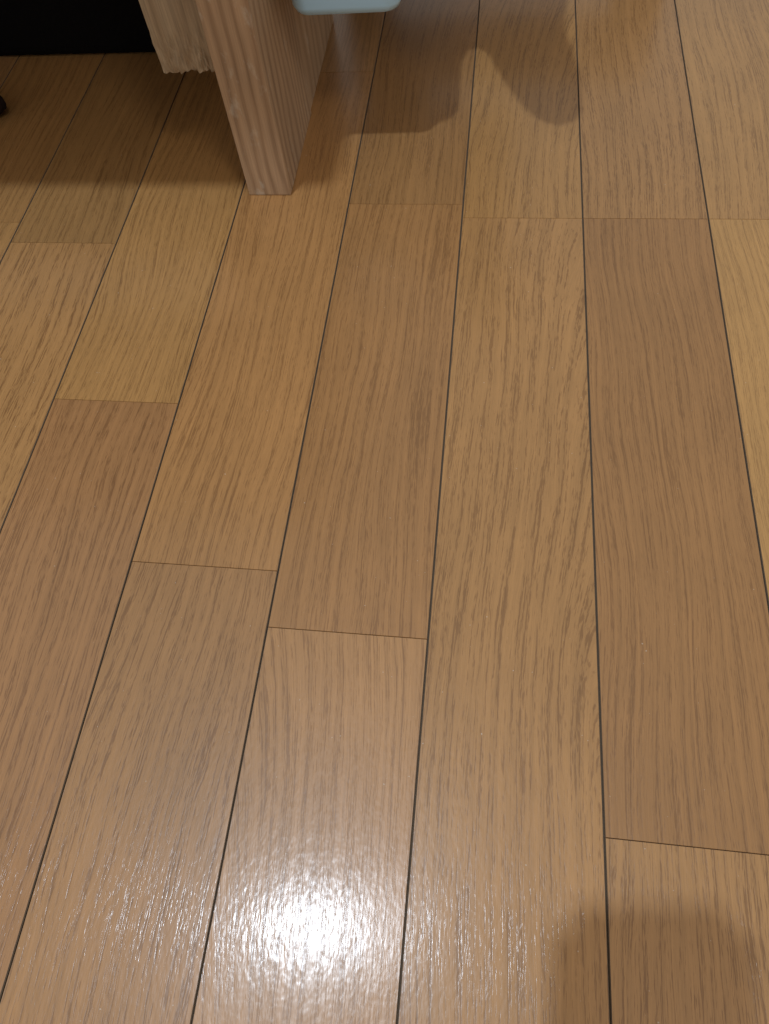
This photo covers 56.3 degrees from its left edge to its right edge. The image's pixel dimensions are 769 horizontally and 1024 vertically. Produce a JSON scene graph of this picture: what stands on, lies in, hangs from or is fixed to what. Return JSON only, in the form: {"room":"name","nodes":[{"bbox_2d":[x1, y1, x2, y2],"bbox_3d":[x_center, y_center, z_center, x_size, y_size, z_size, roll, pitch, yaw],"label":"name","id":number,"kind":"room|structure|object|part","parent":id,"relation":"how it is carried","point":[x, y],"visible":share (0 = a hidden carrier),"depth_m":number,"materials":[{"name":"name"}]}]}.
{"room":"living room","nodes":[
{"label":"living room","id":0,"kind":"room"},
{"bbox_2d":[0,0,768,1023],"bbox_3d":[0.091,-0.481,0.695,3.960,0.014,5.182,3,62,7],"label":"floor","id":1,"kind":"structure","parent":0,"point":[384,539],"depth_m":0.42,"materials":[{"name":"brown wood"}]},
{"bbox_2d":[0,95,6,113],"bbox_3d":[-0.464,-0.381,0.657,0.243,0.045,0.076,3,62,7],"label":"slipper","id":2,"kind":"object","parent":1,"relation":"on","point":[3,106],"visible":1,"depth_m":0.65,"materials":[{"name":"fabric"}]},
{"bbox_2d":[0,0,155,55],"bbox_3d":[-0.507,-0.650,0.685,0.778,0.261,0.304,3,62,7],"label":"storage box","id":3,"kind":"object","parent":1,"relation":"on","point":[27,27],"visible":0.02,"depth_m":0.68,"materials":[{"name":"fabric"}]},
{"bbox_2d":[139,0,332,194],"bbox_3d":[-0.495,-0.533,0.522,1.485,0.432,0.517,3,62,7],"label":"table","id":4,"kind":"object","parent":1,"relation":"on","point":[266,57],"visible":1,"depth_m":0.51,"materials":[{"name":"brown wood"}]},
{"bbox_3d":[-0.102,-0.397,0.432,0.035,0.396,0.107,3,62,7],"label":"leg post","id":5,"kind":"part","parent":4,"relation":"part of","materials":[{"name":"brown wood"}]},
{"bbox_2d":[292,0,400,14],"bbox_3d":[-0.016,-0.521,0.549,0.088,0.083,0.367,2,62,6],"label":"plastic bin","id":6,"kind":"object","parent":4,"relation":"on","point":[305,7],"visible":1,"depth_m":0.49,"materials":[{"name":"white plastic"}]}
]}

